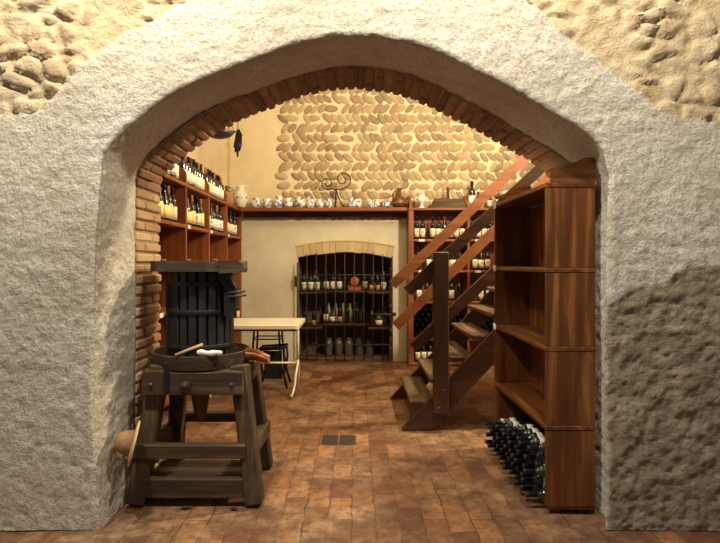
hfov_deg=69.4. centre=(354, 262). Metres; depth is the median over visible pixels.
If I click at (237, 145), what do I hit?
tool
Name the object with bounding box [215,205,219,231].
wine bottle
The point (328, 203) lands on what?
ceramic jug
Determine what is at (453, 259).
wine bottle
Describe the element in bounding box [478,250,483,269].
wine bottle
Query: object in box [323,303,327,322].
wine bottle
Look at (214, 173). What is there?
wine bottle
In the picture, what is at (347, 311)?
wine bottle
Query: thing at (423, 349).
wine bottle
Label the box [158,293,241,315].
shelf
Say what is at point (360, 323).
niche shelf
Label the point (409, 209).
shelf
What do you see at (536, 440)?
wine bottle
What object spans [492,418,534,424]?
wine bottle
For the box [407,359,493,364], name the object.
shelf
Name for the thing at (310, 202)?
ceramic jug
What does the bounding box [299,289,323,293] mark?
niche shelf
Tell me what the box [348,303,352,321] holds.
bottle
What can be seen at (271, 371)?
stool
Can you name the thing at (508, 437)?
wine bottle
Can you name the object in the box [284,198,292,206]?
ceramic mug
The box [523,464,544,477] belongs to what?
wine bottle
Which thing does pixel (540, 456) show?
wine bottle
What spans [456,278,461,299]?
wine bottle
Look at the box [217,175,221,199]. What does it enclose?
wine bottle
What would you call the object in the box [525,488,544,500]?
wine bottle
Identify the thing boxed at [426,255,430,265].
wine bottle
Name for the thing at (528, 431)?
wine bottle
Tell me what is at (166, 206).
wine bottle
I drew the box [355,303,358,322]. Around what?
wine bottle
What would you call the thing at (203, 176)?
wine bottle
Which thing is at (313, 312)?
wine bottle
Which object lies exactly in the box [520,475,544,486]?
wine bottle
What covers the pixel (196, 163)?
wine bottle
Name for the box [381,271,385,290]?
wine bottle
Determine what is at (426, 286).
wine bottle
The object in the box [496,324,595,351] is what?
shelf
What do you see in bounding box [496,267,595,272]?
shelf
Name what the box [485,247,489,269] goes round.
wine bottle
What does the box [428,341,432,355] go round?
wine bottle
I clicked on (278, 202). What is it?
ceramic jug
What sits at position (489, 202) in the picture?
wine bottle
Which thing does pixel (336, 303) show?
bottle
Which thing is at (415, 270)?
shelf
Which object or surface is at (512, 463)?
wine bottle
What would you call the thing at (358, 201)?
ceramic mug
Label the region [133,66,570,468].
brick arch
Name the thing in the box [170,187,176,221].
wine bottle
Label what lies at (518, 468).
wine bottle
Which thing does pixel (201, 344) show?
wooden stick
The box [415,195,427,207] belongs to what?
cup
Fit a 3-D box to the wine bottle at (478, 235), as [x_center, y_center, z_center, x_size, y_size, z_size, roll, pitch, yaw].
[1.775,-0.505,7.470,0.075,0.328,0.073,0,0,-2]
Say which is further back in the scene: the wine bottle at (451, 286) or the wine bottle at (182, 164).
the wine bottle at (451, 286)
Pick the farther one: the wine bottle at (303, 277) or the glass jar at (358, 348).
the glass jar at (358, 348)
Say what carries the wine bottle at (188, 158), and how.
on the wine rack at (178, 241)
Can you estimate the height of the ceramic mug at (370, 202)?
0.101 m
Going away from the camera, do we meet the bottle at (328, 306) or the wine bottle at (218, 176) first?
the wine bottle at (218, 176)
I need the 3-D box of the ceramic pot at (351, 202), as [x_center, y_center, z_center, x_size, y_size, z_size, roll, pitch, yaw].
[-0.051,-0.861,7.487,0.144,0.130,0.132,0,0,29]
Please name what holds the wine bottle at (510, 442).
on the wine bottle at (513, 455)
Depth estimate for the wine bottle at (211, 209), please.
6.21 m
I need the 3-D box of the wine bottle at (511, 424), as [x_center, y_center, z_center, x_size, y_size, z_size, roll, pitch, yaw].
[1.147,1.161,3.689,0.304,0.076,0.074,0,0,0]
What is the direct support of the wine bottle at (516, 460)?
on the wine bottle at (521, 473)
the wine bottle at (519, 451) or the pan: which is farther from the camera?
the pan
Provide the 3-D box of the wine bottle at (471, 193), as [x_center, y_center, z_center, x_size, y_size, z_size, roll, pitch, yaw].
[1.685,-0.982,7.500,0.099,0.395,0.097,0,0,-22]
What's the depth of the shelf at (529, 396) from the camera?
3.51 m
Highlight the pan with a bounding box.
[210,126,235,138]
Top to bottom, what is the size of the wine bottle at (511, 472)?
0.076 m
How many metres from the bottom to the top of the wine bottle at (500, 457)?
0.076 m
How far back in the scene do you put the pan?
4.95 m
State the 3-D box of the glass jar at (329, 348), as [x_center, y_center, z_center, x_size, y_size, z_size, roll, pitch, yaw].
[-0.420,1.319,8.240,0.140,0.261,0.140,0,0,0]
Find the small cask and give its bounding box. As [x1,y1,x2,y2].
[348,276,360,290]
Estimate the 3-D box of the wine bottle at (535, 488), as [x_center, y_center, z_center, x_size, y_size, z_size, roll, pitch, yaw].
[1.156,1.367,3.152,0.304,0.076,0.074,0,0,0]
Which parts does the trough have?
handle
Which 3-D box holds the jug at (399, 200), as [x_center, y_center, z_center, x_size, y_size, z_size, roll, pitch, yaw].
[0.640,-0.939,7.530,0.219,0.286,0.219,0,0,0]
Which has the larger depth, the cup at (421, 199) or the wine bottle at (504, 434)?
the cup at (421, 199)
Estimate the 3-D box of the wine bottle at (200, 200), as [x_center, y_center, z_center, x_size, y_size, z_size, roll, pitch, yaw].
[-1.718,-0.545,5.781,0.084,0.334,0.082,0,0,27]
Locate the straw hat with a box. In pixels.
[114,420,140,466]
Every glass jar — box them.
[324,338,332,354]
[334,338,342,354]
[345,338,352,354]
[355,338,362,354]
[365,338,372,354]
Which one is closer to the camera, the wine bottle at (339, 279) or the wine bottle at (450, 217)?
the wine bottle at (450, 217)
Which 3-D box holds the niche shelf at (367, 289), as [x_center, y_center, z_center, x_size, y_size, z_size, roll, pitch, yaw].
[0.355,0.446,8.145,0.306,0.032,0.690,0,0,0]
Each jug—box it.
[225,186,233,204]
[274,196,282,206]
[306,197,314,206]
[325,199,331,206]
[374,199,379,206]
[392,188,406,206]
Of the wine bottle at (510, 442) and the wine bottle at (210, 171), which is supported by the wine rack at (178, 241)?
the wine bottle at (210, 171)
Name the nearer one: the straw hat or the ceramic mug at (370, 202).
the straw hat
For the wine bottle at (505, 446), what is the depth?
3.47 m
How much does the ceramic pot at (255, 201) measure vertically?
0.151 m
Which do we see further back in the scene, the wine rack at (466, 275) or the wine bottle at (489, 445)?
the wine rack at (466, 275)
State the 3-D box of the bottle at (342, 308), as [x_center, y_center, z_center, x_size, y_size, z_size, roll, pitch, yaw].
[-0.190,0.784,8.300,0.092,0.300,0.090,0,0,0]
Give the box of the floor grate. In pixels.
[321,435,355,444]
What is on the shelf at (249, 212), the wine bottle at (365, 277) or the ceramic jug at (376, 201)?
the ceramic jug at (376, 201)
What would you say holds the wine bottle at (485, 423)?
on the wine bottle at (488, 434)
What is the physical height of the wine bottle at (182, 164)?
0.321 m
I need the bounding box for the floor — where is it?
[0,352,719,542]
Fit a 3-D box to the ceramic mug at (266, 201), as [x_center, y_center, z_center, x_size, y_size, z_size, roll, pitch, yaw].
[-1.280,-0.862,7.539,0.121,0.132,0.149,0,0,-43]
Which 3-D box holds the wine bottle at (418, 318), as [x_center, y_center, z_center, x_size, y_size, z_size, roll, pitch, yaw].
[0.921,0.808,7.489,0.075,0.073,0.303,0,0,0]
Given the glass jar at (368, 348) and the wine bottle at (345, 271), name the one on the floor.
the glass jar at (368, 348)
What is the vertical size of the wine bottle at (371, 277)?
0.304 m
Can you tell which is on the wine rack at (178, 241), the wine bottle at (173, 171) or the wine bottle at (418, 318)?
the wine bottle at (173, 171)
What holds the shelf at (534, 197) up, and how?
attached to the bookcase at (544, 323)
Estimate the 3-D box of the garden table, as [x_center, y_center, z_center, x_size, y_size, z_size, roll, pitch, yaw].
[-1.115,1.060,5.930,1.030,0.779,0.800,0,0,0]
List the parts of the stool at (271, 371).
seat, leg, leg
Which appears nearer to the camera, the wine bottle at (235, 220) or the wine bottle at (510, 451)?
the wine bottle at (510, 451)
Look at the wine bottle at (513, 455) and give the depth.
3.30 m
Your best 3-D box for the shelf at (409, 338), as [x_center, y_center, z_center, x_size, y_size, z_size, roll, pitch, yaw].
[1.853,1.082,7.505,2.189,0.034,0.300,0,0,0]
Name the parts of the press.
leg, rail, leg, rail, lid, rail, leg, pouring spout, leg, rail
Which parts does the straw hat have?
crown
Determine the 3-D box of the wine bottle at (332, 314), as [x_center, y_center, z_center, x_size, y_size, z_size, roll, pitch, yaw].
[-0.345,0.811,8.119,0.109,0.246,0.106,0,0,-21]
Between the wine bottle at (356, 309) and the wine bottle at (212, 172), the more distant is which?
the wine bottle at (356, 309)
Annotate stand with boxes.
[319,173,350,206]
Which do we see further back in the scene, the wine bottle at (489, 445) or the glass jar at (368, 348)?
the glass jar at (368, 348)
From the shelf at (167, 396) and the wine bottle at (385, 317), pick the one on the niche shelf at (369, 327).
the wine bottle at (385, 317)
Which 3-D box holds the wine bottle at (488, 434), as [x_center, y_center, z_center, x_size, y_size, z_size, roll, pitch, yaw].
[1.145,1.298,3.936,0.304,0.076,0.074,0,0,0]
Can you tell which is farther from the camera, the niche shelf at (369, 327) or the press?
the niche shelf at (369, 327)
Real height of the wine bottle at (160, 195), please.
0.338 m
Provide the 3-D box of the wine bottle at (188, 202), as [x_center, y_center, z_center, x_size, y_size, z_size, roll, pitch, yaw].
[-1.740,-0.549,5.392,0.095,0.341,0.093,0,0,28]
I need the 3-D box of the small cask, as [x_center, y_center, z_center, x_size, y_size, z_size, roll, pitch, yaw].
[-0.005,0.318,8.110,0.200,0.223,0.160,0,0,0]
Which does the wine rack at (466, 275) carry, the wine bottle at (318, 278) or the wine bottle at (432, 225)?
the wine bottle at (432, 225)
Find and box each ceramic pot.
[250,197,260,206]
[295,197,305,206]
[347,198,355,206]
[382,200,389,206]
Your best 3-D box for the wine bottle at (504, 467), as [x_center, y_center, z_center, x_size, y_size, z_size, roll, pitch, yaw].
[1.143,1.367,3.482,0.304,0.076,0.074,0,0,0]
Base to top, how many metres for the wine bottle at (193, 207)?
0.340 m
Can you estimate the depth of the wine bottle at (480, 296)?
7.41 m
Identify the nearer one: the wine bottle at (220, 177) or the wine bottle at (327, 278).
the wine bottle at (220, 177)
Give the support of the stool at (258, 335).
on the floor
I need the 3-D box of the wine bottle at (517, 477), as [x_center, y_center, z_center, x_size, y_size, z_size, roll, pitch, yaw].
[1.173,1.367,3.317,0.304,0.076,0.074,0,0,0]
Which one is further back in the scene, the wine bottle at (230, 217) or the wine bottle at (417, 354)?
the wine bottle at (417, 354)
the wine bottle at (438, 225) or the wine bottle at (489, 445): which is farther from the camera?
the wine bottle at (438, 225)
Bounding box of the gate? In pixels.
[295,253,395,360]
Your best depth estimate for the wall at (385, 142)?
7.68 m
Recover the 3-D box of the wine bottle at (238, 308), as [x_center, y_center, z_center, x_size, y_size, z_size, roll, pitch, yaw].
[-1.701,0.677,7.497,0.076,0.304,0.074,0,0,26]
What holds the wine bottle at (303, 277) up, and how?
on the niche shelf at (320, 289)
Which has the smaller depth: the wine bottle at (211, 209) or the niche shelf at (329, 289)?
the wine bottle at (211, 209)
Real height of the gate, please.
1.588 m
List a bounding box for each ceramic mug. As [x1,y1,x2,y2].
[263,198,270,206]
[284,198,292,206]
[316,199,323,206]
[355,199,361,206]
[367,200,373,206]
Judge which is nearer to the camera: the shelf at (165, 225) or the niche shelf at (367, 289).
the shelf at (165, 225)
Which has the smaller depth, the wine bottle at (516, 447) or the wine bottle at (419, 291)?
the wine bottle at (516, 447)
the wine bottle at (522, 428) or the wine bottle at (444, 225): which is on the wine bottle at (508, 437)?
the wine bottle at (522, 428)
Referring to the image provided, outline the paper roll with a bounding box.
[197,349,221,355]
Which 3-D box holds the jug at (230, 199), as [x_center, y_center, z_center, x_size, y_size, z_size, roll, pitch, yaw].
[-1.774,-0.928,7.220,0.193,0.281,0.190,0,0,0]
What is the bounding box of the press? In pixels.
[126,259,272,505]
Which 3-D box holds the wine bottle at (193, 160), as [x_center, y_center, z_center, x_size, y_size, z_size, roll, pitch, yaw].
[-1.733,-0.950,5.587,0.082,0.325,0.080,0,0,0]
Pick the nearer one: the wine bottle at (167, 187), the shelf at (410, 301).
the wine bottle at (167, 187)
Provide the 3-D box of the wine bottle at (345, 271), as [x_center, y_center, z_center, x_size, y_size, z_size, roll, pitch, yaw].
[-0.155,0.278,8.119,0.075,0.303,0.073,0,0,3]
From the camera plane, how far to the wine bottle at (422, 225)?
7.44 m
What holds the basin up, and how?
in the press
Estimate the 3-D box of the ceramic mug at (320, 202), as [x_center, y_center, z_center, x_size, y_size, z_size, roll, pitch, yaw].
[-0.505,-0.858,7.534,0.114,0.124,0.140,0,0,-13]
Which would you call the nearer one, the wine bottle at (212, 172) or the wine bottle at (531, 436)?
the wine bottle at (531, 436)
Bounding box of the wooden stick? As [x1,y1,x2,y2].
[175,343,202,355]
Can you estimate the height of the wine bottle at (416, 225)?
0.328 m
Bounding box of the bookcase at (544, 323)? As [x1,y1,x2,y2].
[493,158,595,511]
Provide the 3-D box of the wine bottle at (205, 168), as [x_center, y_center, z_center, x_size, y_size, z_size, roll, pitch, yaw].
[-1.734,-0.948,6.041,0.081,0.322,0.079,0,0,6]
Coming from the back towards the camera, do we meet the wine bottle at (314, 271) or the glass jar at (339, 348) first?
the glass jar at (339, 348)
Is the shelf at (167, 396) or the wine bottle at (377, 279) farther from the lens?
the wine bottle at (377, 279)
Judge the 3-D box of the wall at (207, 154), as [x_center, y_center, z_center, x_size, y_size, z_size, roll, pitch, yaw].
[-2.055,-0.775,5.715,0.120,4.550,4.150,0,0,0]
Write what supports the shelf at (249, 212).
attached to the wall at (385, 142)
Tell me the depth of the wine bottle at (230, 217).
7.16 m
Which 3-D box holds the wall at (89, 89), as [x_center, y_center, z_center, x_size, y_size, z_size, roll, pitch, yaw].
[0.000,-0.350,3.037,6.400,3.600,0.473,0,0,0]
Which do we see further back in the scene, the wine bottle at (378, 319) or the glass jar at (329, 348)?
the glass jar at (329, 348)
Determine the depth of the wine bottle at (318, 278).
7.84 m
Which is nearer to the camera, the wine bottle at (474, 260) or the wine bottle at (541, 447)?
the wine bottle at (541, 447)
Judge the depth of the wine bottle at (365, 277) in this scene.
8.10 m
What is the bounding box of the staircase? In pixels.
[389,155,549,429]
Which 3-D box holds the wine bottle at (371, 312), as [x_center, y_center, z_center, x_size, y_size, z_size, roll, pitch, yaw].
[0.255,0.813,7.905,0.075,0.303,0.073,0,0,-27]
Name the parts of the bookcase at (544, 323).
panel, panel, panel, panel, panel, panel, panel, panel, panel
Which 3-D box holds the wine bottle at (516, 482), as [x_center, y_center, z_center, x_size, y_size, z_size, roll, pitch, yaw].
[1.145,1.367,3.235,0.304,0.076,0.074,0,0,0]
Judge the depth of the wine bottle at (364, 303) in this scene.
8.08 m
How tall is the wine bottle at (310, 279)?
0.304 m
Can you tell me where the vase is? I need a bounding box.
[232,185,247,207]
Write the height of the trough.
0.300 m
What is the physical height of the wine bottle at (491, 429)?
0.076 m
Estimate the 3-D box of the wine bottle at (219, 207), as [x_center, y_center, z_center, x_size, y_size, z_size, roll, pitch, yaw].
[-1.722,-0.550,6.622,0.086,0.342,0.084,0,0,-8]
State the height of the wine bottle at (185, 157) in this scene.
0.325 m
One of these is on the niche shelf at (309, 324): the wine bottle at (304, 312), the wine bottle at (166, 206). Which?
the wine bottle at (304, 312)
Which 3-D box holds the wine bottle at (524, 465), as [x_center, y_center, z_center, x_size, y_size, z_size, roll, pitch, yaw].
[1.169,1.230,3.152,0.304,0.076,0.074,0,0,0]
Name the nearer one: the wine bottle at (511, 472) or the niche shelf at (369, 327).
the wine bottle at (511, 472)
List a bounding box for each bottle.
[159,185,162,218]
[162,185,169,220]
[166,186,172,221]
[170,164,175,177]
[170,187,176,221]
[176,163,178,179]
[179,157,185,170]
[184,155,188,183]
[187,157,191,185]
[187,193,191,225]
[190,158,194,186]
[190,195,195,226]
[192,159,197,187]
[195,162,199,189]
[195,197,200,227]
[198,163,201,189]
[199,199,203,228]
[200,164,204,191]
[204,167,208,183]
[207,169,210,194]
[209,170,213,195]
[210,204,214,230]
[212,172,215,196]
[212,204,216,231]
[214,173,217,197]
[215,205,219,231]
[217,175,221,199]
[218,206,222,232]
[220,177,223,200]
[229,211,232,234]
[233,212,236,235]
[237,305,239,317]
[302,271,305,290]
[302,307,305,326]
[308,271,312,290]
[312,306,315,326]
[313,271,315,290]
[315,271,319,290]
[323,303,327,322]
[324,271,328,290]
[327,303,330,321]
[329,307,334,322]
[330,271,334,290]
[334,303,337,321]
[337,271,341,290]
[338,303,341,322]
[341,303,343,321]
[343,271,346,290]
[345,303,349,322]
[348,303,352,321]
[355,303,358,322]
[362,271,366,290]
[362,303,365,322]
[369,271,372,290]
[369,306,372,326]
[375,271,379,290]
[375,310,381,326]
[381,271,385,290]
[383,306,387,326]
[414,216,418,238]
[415,316,421,321]
[415,350,419,361]
[417,286,421,297]
[420,216,424,238]
[421,345,425,358]
[424,280,429,290]
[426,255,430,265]
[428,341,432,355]
[430,216,434,238]
[436,216,440,235]
[442,217,446,229]
[448,216,452,238]
[449,278,453,300]
[450,255,455,265]
[454,216,458,238]
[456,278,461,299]
[460,224,464,234]
[468,181,474,203]
[472,255,477,269]
[476,216,480,238]
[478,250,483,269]
[478,291,482,300]
[484,419,503,425]
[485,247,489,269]
[486,432,495,436]
[487,198,491,207]
[487,443,495,447]
[490,428,501,432]
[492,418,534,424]
[492,440,500,443]
[495,421,537,428]
[496,436,506,440]
[496,451,504,455]
[498,455,506,459]
[500,448,507,452]
[501,425,520,431]
[502,432,511,436]
[502,464,515,469]
[503,444,513,448]
[507,424,542,432]
[507,436,515,440]
[508,440,517,444]
[508,448,516,453]
[509,469,519,474]
[510,453,522,457]
[510,461,521,466]
[512,428,544,436]
[513,458,537,462]
[514,445,526,449]
[514,474,520,479]
[514,480,534,485]
[516,432,544,440]
[516,449,539,454]
[516,466,534,471]
[518,437,544,445]
[520,472,536,476]
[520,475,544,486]
[520,484,544,491]
[522,461,543,467]
[523,451,544,463]
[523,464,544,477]
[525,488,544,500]
[527,442,544,453]
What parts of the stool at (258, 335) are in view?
leg, leg, leg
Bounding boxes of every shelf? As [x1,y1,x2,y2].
[158,219,241,239]
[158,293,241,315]
[160,174,241,211]
[164,395,168,407]
[240,207,407,217]
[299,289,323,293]
[299,322,322,328]
[323,289,367,292]
[323,320,367,325]
[367,289,388,293]
[368,322,388,328]
[407,208,488,211]
[407,336,481,340]
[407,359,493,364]
[409,239,493,241]
[409,300,478,303]
[414,270,487,271]
[494,382,595,429]
[496,183,595,207]
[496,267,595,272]
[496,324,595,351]
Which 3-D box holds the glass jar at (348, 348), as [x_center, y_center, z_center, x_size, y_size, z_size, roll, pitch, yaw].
[-0.100,1.319,8.240,0.140,0.261,0.140,0,0,0]
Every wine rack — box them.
[158,167,241,409]
[407,196,509,364]
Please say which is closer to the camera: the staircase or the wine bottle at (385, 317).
the staircase
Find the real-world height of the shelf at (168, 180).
0.034 m
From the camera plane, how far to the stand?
7.54 m
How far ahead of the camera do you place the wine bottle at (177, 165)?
5.01 m
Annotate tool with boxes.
[233,129,241,156]
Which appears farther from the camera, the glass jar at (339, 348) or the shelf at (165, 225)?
the glass jar at (339, 348)
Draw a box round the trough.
[430,187,465,207]
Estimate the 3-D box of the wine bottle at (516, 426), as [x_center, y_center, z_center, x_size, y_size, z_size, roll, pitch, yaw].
[1.171,1.161,3.606,0.304,0.076,0.074,0,0,0]
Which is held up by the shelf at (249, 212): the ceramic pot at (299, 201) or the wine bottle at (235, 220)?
the ceramic pot at (299, 201)
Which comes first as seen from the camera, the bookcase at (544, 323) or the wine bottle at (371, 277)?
the bookcase at (544, 323)
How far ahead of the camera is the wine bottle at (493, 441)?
3.76 m
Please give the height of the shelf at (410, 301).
0.034 m
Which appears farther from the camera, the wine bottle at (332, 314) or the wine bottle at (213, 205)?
the wine bottle at (332, 314)
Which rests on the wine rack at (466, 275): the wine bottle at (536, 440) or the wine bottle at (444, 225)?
the wine bottle at (444, 225)
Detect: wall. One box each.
[0,0,719,531]
[187,137,219,175]
[220,87,545,361]
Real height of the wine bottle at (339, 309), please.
0.304 m
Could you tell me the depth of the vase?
7.46 m
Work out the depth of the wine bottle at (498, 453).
3.72 m
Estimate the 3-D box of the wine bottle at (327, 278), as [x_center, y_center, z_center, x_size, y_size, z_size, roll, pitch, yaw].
[-0.450,0.278,8.126,0.076,0.304,0.074,0,0,-13]
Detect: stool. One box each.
[252,331,285,373]
[258,343,290,387]
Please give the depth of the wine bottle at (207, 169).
6.12 m
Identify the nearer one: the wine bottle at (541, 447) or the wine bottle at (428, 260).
the wine bottle at (541, 447)
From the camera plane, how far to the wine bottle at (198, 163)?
5.75 m
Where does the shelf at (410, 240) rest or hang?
attached to the wine rack at (466, 275)
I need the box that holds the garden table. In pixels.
[209,318,304,397]
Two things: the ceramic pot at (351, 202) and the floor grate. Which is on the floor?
the floor grate
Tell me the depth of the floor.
3.37 m
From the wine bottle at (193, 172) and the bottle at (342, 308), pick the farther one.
the bottle at (342, 308)
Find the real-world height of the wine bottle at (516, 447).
0.076 m
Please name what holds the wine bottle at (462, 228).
on the wine rack at (466, 275)
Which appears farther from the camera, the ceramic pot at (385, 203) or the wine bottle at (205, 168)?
the ceramic pot at (385, 203)
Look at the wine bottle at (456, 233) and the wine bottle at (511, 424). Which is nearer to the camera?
the wine bottle at (511, 424)
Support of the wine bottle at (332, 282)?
on the niche shelf at (329, 289)
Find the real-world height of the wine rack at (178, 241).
2.427 m
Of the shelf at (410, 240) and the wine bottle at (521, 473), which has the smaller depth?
the wine bottle at (521, 473)
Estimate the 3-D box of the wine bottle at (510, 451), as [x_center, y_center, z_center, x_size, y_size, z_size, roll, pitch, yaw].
[1.159,1.230,3.400,0.304,0.076,0.074,0,0,0]
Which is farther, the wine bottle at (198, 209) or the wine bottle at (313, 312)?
the wine bottle at (313, 312)
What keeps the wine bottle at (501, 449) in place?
on the wine bottle at (500, 457)
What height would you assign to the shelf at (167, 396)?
0.034 m
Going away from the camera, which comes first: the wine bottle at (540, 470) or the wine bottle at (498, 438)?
the wine bottle at (540, 470)
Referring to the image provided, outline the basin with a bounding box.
[151,342,249,370]
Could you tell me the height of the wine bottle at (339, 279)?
0.304 m
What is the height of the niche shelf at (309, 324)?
0.032 m

